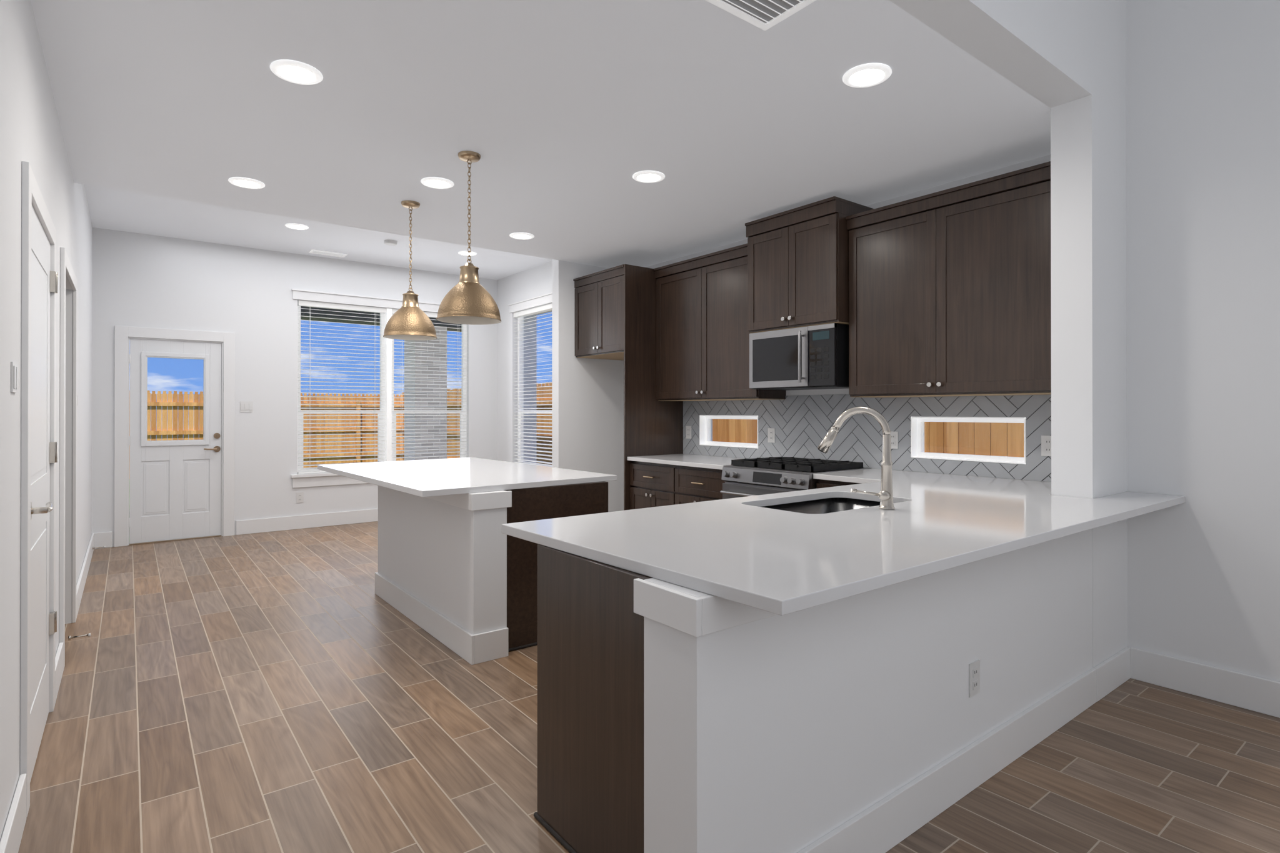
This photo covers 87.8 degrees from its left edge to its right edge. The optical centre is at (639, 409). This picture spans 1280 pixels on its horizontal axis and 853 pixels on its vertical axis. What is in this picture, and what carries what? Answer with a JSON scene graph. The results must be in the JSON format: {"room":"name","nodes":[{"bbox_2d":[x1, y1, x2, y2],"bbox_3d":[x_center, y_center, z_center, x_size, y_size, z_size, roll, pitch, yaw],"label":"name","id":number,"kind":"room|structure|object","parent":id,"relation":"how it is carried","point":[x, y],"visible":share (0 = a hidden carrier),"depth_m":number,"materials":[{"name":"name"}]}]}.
{"room":"kitchen","nodes":[
{"label":"kitchen","id":0,"kind":"room"},
{"bbox_2d":[84,184,551,279],"bbox_3d":[-2.730,-1.768,6.525,4.174,0.080,2.703,0,0,-38],"label":"ceiling","id":1,"kind":"structure","parent":0,"point":[120,210],"depth_m":6.59,"materials":[{"name":"white paint"}]},
{"bbox_2d":[285,223,308,229],"bbox_3d":[-3.245,-1.722,6.286,0.199,0.012,0.199,0,0,13],"label":"recessed light","id":2,"kind":"object","parent":1,"relation":"in","point":[294,226],"depth_m":6.27,"materials":[{"name":"white plastic"}]},
{"bbox_2d":[308,249,347,257],"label":"ceiling vent","id":3,"kind":"object","parent":1,"relation":"in","point":[313,251],"depth_m":7.34,"materials":[{"name":"white metal"}]},
{"bbox_2d":[458,251,476,255],"bbox_3d":[-1.909,-1.719,7.355,0.199,0.012,0.199,0,0,13],"label":"recessed light","id":4,"kind":"object","parent":1,"relation":"in","point":[465,253],"depth_m":7.34,"materials":[{"name":"white plastic"}]},
{"bbox_2d":[30,0,1050,268],"bbox_3d":[-0.560,-1.620,3.856,4.357,0.393,4.174,0,0,-38],"label":"ceiling","id":5,"kind":"structure","parent":0,"point":[565,120],"depth_m":3.21,"materials":[{"name":"white paint"}]},
{"bbox_2d":[228,176,264,188],"bbox_3d":[-2.468,-1.417,4.173,0.199,0.012,0.199,0,0,-44],"label":"recessed light","id":6,"kind":"object","parent":5,"relation":"in","point":[251,183],"depth_m":4.16,"materials":[{"name":"white plastic"}]},
{"bbox_2d":[270,60,323,84],"bbox_3d":[-1.452,-1.421,2.813,0.199,0.012,0.199,0,0,-44],"label":"recessed light","id":7,"kind":"object","parent":5,"relation":"in","point":[298,71],"depth_m":2.80,"materials":[{"name":"white plastic"}]},
{"bbox_2d":[383,200,436,340],"bbox_3d":[-1.583,-0.956,4.586,0.352,0.928,0.352,0,0,-38],"label":"pendant light","id":8,"kind":"object","parent":5,"relation":"hanging from","point":[409,319],"visible":1,"depth_m":4.51,"materials":[{"name":"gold metal"}]},
{"bbox_2d":[420,176,453,188],"bbox_3d":[-1.271,-1.417,4.173,0.199,0.012,0.199,0,0,-44],"label":"recessed light","id":9,"kind":"object","parent":5,"relation":"in","point":[439,182],"depth_m":4.16,"materials":[{"name":"white plastic"}]},
{"bbox_2d":[436,150,501,324],"bbox_3d":[-0.956,-0.959,3.724,0.352,0.928,0.352,0,0,-38],"label":"pendant light","id":10,"kind":"object","parent":5,"relation":"hanging from","point":[468,299],"visible":1,"depth_m":3.65,"materials":[{"name":"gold metal"}]},
{"bbox_2d":[509,232,534,239],"bbox_3d":[-0.966,-1.413,5.436,0.199,0.012,0.199,0,0,13],"label":"recessed light","id":11,"kind":"object","parent":5,"relation":"in","point":[521,235],"depth_m":5.42,"materials":[{"name":"white plastic"}]},
{"bbox_2d":[632,170,664,183],"bbox_3d":[0.054,-1.417,4.062,0.199,0.012,0.199,0,0,-44],"label":"recessed light","id":12,"kind":"object","parent":5,"relation":"in","point":[644,176],"depth_m":4.05,"materials":[{"name":"white plastic"}]},
{"bbox_2d":[705,0,816,30],"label":"ceiling vent","id":13,"kind":"object","parent":5,"relation":"in","point":[764,15],"depth_m":2.37,"materials":[{"name":"white metal"}]},
{"bbox_2d":[842,63,891,87],"bbox_3d":[0.969,-1.421,2.838,0.199,0.012,0.199,0,0,-44],"label":"recessed light","id":14,"kind":"object","parent":5,"relation":"in","point":[867,75],"depth_m":2.83,"materials":[{"name":"white plastic"}]},
{"bbox_2d":[0,0,1279,841],"bbox_3d":[-1.007,-0.605,3.381,5.974,3.850,10.083,0,0,-38],"label":"wall","id":15,"kind":"structure","parent":0,"point":[1162,157],"depth_m":3.12,"materials":[{"name":"white paint"}]},
{"bbox_2d":[0,773,26,852],"bbox_3d":[-0.603,1.236,0.347,0.016,0.150,4.490,0,0,-38],"label":"baseboard","id":16,"kind":"structure","parent":15,"relation":"attached to","point":[10,840],"depth_m":1.95,"materials":[{"name":"white paint"}]},
{"bbox_2d":[10,361,18,393],"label":"light switch","id":17,"kind":"object","parent":15,"relation":"attached to","point":[14,365],"depth_m":1.96,"materials":[{"name":"white plastic"}]},
{"bbox_2d":[20,161,62,817],"bbox_3d":[-2.295,0.260,2.548,0.018,2.115,1.030,0,0,-38],"label":"door frame","id":18,"kind":"structure","parent":15,"relation":"attached to","point":[35,200],"depth_m":2.17,"materials":[{"name":"white paint"}]},
{"bbox_2d":[30,205,58,782],"bbox_3d":[-2.280,0.295,2.567,0.066,2.024,0.878,0,0,-38],"label":"hall door","id":19,"kind":"structure","parent":15,"relation":"in","point":[44,281],"depth_m":2.57,"materials":[{"name":"white paint"}]},
{"bbox_2d":[55,642,63,703],"bbox_3d":[-2.759,1.244,3.148,0.016,0.150,0.460,0,0,-38],"label":"baseboard","id":20,"kind":"structure","parent":15,"relation":"attached to","point":[59,658],"depth_m":3.13,"materials":[{"name":"white paint"}]},
{"bbox_2d":[62,247,77,671],"bbox_3d":[-3.228,0.254,3.761,0.018,2.135,1.050,0,0,-38],"label":"door frame","id":21,"kind":"structure","parent":15,"relation":"attached to","point":[67,270],"depth_m":4.11,"materials":[{"name":"white paint"}]},
{"bbox_2d":[68,533,105,640],"bbox_3d":[-4.116,1.250,4.987,0.108,0.150,3.434,0,0,-38],"label":"baseboard","id":22,"kind":"structure","parent":15,"relation":"attached to","point":[93,542],"depth_m":4.96,"materials":[{"name":"white paint"}]},
{"bbox_2d":[114,325,234,546],"bbox_3d":[-4.721,0.263,6.775,0.995,2.135,0.168,0,0,-38],"label":"door frame","id":23,"kind":"structure","parent":15,"relation":"attached to","point":[123,334],"depth_m":6.59,"materials":[{"name":"white paint"}]},
{"bbox_2d":[129,338,221,543],"bbox_3d":[-4.683,0.307,6.725,0.761,2.022,0.105,0,0,-38],"label":"back door","id":24,"kind":"structure","parent":15,"relation":"in","point":[175,489],"depth_m":6.72,"materials":[{"name":"white paint"}]},
{"bbox_2d":[240,401,253,412],"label":"light switch","id":25,"kind":"object","parent":15,"relation":"attached to","point":[245,406],"depth_m":7.09,"materials":[{"name":"white plastic"}]},
{"bbox_2d":[296,491,303,503],"label":"outlet plates","id":26,"kind":"object","parent":15,"relation":"attached to","point":[299,495],"depth_m":7.40,"materials":[{"name":"white plastic"}]},
{"bbox_2d":[236,508,378,534],"bbox_3d":[-3.082,1.259,7.937,2.994,0.150,0.017,0,0,-38],"label":"baseboard","id":27,"kind":"structure","parent":15,"relation":"attached to","point":[257,525],"depth_m":7.42,"materials":[{"name":"white paint"}]},
{"bbox_2d":[297,300,386,473],"label":"window blinds","id":28,"kind":"object","parent":15,"relation":"attached to","point":[300,303],"depth_m":7.69,"materials":[{"name":"white plastic"}]},
{"bbox_2d":[290,288,551,488],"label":"nook window","id":29,"kind":"structure","parent":15,"relation":"in","point":[389,392],"depth_m":8.01,"materials":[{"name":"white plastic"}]},
{"bbox_2d":[391,324,467,461],"label":"window blinds","id":30,"kind":"object","parent":15,"relation":"attached to","point":[402,369],"depth_m":8.32,"materials":[{"name":"white plastic"}]},
{"bbox_2d":[513,303,551,351],"label":"window blinds","id":31,"kind":"object","parent":15,"relation":"attached to","point":[547,307],"depth_m":8.12,"materials":[{"name":"white plastic"}]},
{"bbox_2d":[513,361,551,467],"label":"window blinds","id":32,"kind":"object","parent":15,"relation":"attached to","point":[548,444],"depth_m":8.13,"materials":[{"name":"white plastic"}]},
{"bbox_2d":[573,273,650,361],"bbox_3d":[-0.229,-0.868,6.444,0.668,0.735,0.465,0,0,-38],"label":"upper cabinet","id":33,"kind":"object","parent":15,"relation":"attached to","point":[583,286],"depth_m":6.30,"materials":[{"name":"brown wood"}]},
{"bbox_2d":[593,263,653,358],"bbox_3d":[-0.015,-0.869,6.167,0.668,0.735,0.468,0,0,-38],"label":"upper cabinet","id":34,"kind":"object","parent":15,"relation":"attached to","point":[623,295],"depth_m":5.89,"materials":[{"name":"brown wood"}]},
{"bbox_2d":[653,258,693,401],"bbox_3d":[0.474,-0.657,5.805,0.333,1.160,0.657,0,0,-38],"label":"upper cabinet","id":35,"kind":"object","parent":15,"relation":"attached to","point":[673,284],"depth_m":5.78,"materials":[{"name":"brown wood"}]},
{"bbox_2d":[693,246,786,401],"bbox_3d":[0.808,-0.659,5.372,0.333,1.160,0.672,0,0,-38],"label":"upper cabinet","id":36,"kind":"object","parent":15,"relation":"attached to","point":[721,348],"depth_m":5.31,"materials":[{"name":"brown wood"}]},
{"bbox_2d":[743,213,778,336],"bbox_3d":[1.107,-0.961,4.894,0.443,0.788,0.448,0,0,-38],"label":"upper cabinet","id":37,"kind":"object","parent":15,"relation":"attached to","point":[760,251],"depth_m":4.83,"materials":[{"name":"brown wood"}]},
{"bbox_2d":[778,196,875,329],"bbox_3d":[1.312,-0.962,4.627,0.443,0.788,0.459,0,0,-38],"label":"upper cabinet","id":38,"kind":"object","parent":15,"relation":"attached to","point":[813,239],"depth_m":4.46,"materials":[{"name":"brown wood"}]},
{"bbox_2d":[749,323,848,390],"bbox_3d":[1.188,-0.354,4.758,0.472,0.415,0.751,0,0,-38],"label":"microwave","id":39,"kind":"object","parent":38,"relation":"attached to","point":[816,357],"visible":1,"depth_m":4.55,"materials":[{"name":"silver metal"}]},
{"bbox_2d":[683,394,1051,481],"bbox_3d":[1.417,0.152,4.845,0.008,0.516,3.326,0,0,-38],"label":"backsplash","id":40,"kind":"structure","parent":15,"relation":"attached to","point":[802,425],"depth_m":4.63,"materials":[{"name":"grey tile"}]},
{"bbox_2d":[686,426,691,438],"label":"outlet plates","id":41,"kind":"object","parent":40,"relation":"attached to","point":[688,428],"depth_m":6.09,"materials":[{"name":"white plastic"}]},
{"bbox_2d":[768,428,774,443],"label":"outlet plates","id":42,"kind":"object","parent":40,"relation":"attached to","point":[771,431],"depth_m":5.30,"materials":[{"name":"white plastic"}]},
{"bbox_2d":[890,431,898,448],"label":"outlet plates","id":43,"kind":"object","parent":40,"relation":"attached to","point":[894,435],"depth_m":4.45,"materials":[{"name":"white plastic"}]},
{"bbox_2d":[1041,435,1051,456],"label":"outlet plates","id":44,"kind":"object","parent":40,"relation":"attached to","point":[1045,440],"depth_m":3.72,"materials":[{"name":"white plastic"}]},
{"bbox_2d":[845,196,923,398],"bbox_3d":[1.701,-0.662,4.211,0.333,1.160,0.659,0,0,-38],"label":"upper cabinet","id":45,"kind":"object","parent":15,"relation":"attached to","point":[885,244],"depth_m":4.15,"materials":[{"name":"brown wood"}]},
{"bbox_2d":[923,163,1051,396],"bbox_3d":[2.067,-0.664,3.736,0.333,1.160,0.774,0,0,-38],"label":"upper cabinet","id":46,"kind":"object","parent":15,"relation":"attached to","point":[944,294],"depth_m":3.66,"materials":[{"name":"brown wood"}]},
{"bbox_2d":[1093,646,1134,701],"bbox_3d":[2.217,1.244,3.123,0.408,0.150,0.017,0,0,-38],"label":"baseboard","id":47,"kind":"structure","parent":15,"relation":"attached to","point":[1112,672],"depth_m":3.13,"materials":[{"name":"white paint"}]},
{"bbox_2d":[1135,648,1279,718],"bbox_3d":[3.232,1.241,2.190,0.017,0.150,2.734,0,0,-38],"label":"baseboard","id":48,"kind":"structure","parent":15,"relation":"attached to","point":[1228,687],"depth_m":3.02,"materials":[{"name":"white paint"}]},
{"bbox_2d":[18,521,1279,852],"bbox_3d":[-0.974,1.350,3.400,6.257,0.060,10.083,0,0,-38],"label":"floor","id":49,"kind":"structure","parent":0,"point":[303,690],"depth_m":2.62,"materials":[{"name":"brown tile"}]},
{"bbox_2d":[375,480,616,664],"bbox_3d":[-1.024,0.883,4.378,0.917,0.881,1.704,0,0,-38],"label":"kitchen island","id":50,"kind":"object","parent":49,"relation":"on","point":[457,573],"depth_m":3.69,"materials":[{"name":"white paint"}]},
{"bbox_2d":[317,457,616,499],"bbox_3d":[-1.257,0.426,4.494,1.290,0.032,2.122,0,0,-38],"label":"island countertop","id":51,"kind":"structure","parent":50,"relation":"on","point":[439,477],"depth_m":4.14,"materials":[{"name":"white stone"}]},
{"bbox_2d":[630,460,667,509],"bbox_3d":[0.359,0.887,5.708,0.627,0.880,0.663,0,0,-38],"label":"base cabinet","id":52,"kind":"object","parent":49,"relation":"on","point":[652,485],"depth_m":5.58,"materials":[{"name":"brown wood"}]},
{"bbox_2d":[626,453,744,469],"bbox_3d":[0.512,0.429,5.488,0.653,0.032,1.200,0,0,-38],"label":"countertop","id":53,"kind":"structure","parent":52,"relation":"on","point":[709,462],"depth_m":5.42,"materials":[{"name":"white stone"}]},
{"bbox_2d":[667,464,724,505],"bbox_3d":[0.686,0.886,5.283,0.627,0.880,0.665,0,0,-38],"label":"base cabinet","id":54,"kind":"object","parent":49,"relation":"on","point":[685,484],"depth_m":5.14,"materials":[{"name":"brown wood"}]},
{"bbox_2d":[720,456,871,499],"bbox_3d":[1.072,0.844,4.671,0.737,0.961,0.772,0,0,-38],"label":"range","id":55,"kind":"object","parent":49,"relation":"on","point":[746,477],"visible":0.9,"depth_m":4.51,"materials":[{"name":"silver metal"}]},
{"bbox_2d":[533,497,1096,852],"bbox_3d":[0.797,0.877,2.634,2.436,0.881,0.971,0,0,-38],"label":"base cabinet","id":56,"kind":"object","parent":49,"relation":"on","point":[674,719],"visible":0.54,"depth_m":1.90,"materials":[{"name":"white paint"}]},
{"bbox_2d":[501,472,1185,615],"bbox_3d":[1.090,0.420,2.776,3.046,0.032,1.260,0,0,-38],"label":"countertop","id":57,"kind":"structure","parent":56,"relation":"on","point":[752,551],"depth_m":2.15,"materials":[{"name":"white stone"}]},
{"bbox_2d":[761,498,879,513],"bbox_3d":[0.826,0.546,2.918,0.754,0.214,0.444,0,0,-38],"label":"sink","id":58,"kind":"object","parent":57,"relation":"in","point":[825,505],"visible":0.02,"depth_m":3.21,"materials":[{"name":"silver metal"}]},
{"bbox_2d":[817,406,894,509],"bbox_3d":[0.883,0.196,2.739,0.191,0.414,0.283,0,0,-38],"label":"faucet","id":59,"kind":"object","parent":57,"relation":"on","point":[885,495],"visible":1,"depth_m":2.69,"materials":[{"name":"silver metal"}]},
{"bbox_2d":[911,473,1021,486],"bbox_3d":[1.856,0.423,3.725,0.676,0.032,0.390,0,0,-38],"label":"countertop","id":60,"kind":"structure","parent":56,"relation":"on","point":[942,478],"depth_m":3.84,"materials":[{"name":"white stone"}]},
{"bbox_2d":[968,659,979,697],"label":"outlet plates","id":61,"kind":"object","parent":56,"relation":"attached to","point":[974,666],"depth_m":2.32,"materials":[{"name":"white plastic"}]},
{"bbox_2d":[816,479,859,488],"bbox_3d":[1.515,0.882,4.205,0.627,0.880,0.502,0,0,-38],"label":"base cabinet","id":62,"kind":"object","parent":49,"relation":"on","point":[821,484],"depth_m":4.14,"materials":[{"name":"brown wood"}]},
{"bbox_2d":[813,468,929,481],"bbox_3d":[1.502,0.425,4.201,0.656,0.032,0.496,0,0,-38],"label":"countertop","id":63,"kind":"structure","parent":62,"relation":"on","point":[867,473],"depth_m":4.18,"materials":[{"name":"white stone"}]},
{"label":"outside","id":64,"kind":"structure","parent":0,"visible":0},
{"bbox_3d":[-2.929,1.497,10.360,36.000,0.250,28.000,0,0,-38],"label":"ground","id":65,"kind":"structure","parent":64,"visible":0},
{"bbox_2d":[300,306,461,460],"bbox_3d":[-4.285,-0.133,8.916,6.483,3.300,2.688,0,0,-38],"label":"porch column","id":66,"kind":"structure","parent":65,"relation":"on","point":[358,319],"depth_m":10.63,"materials":[{"name":"brick"}]},
{"bbox_2d":[129,381,1024,468],"bbox_3d":[-1.605,0.511,8.606,32.045,2.012,21.690,0,0,-38],"label":"fence","id":67,"kind":"object","parent":65,"relation":"on","point":[716,429],"depth_m":15.07,"materials":[{"name":"brown wood"}]}
]}

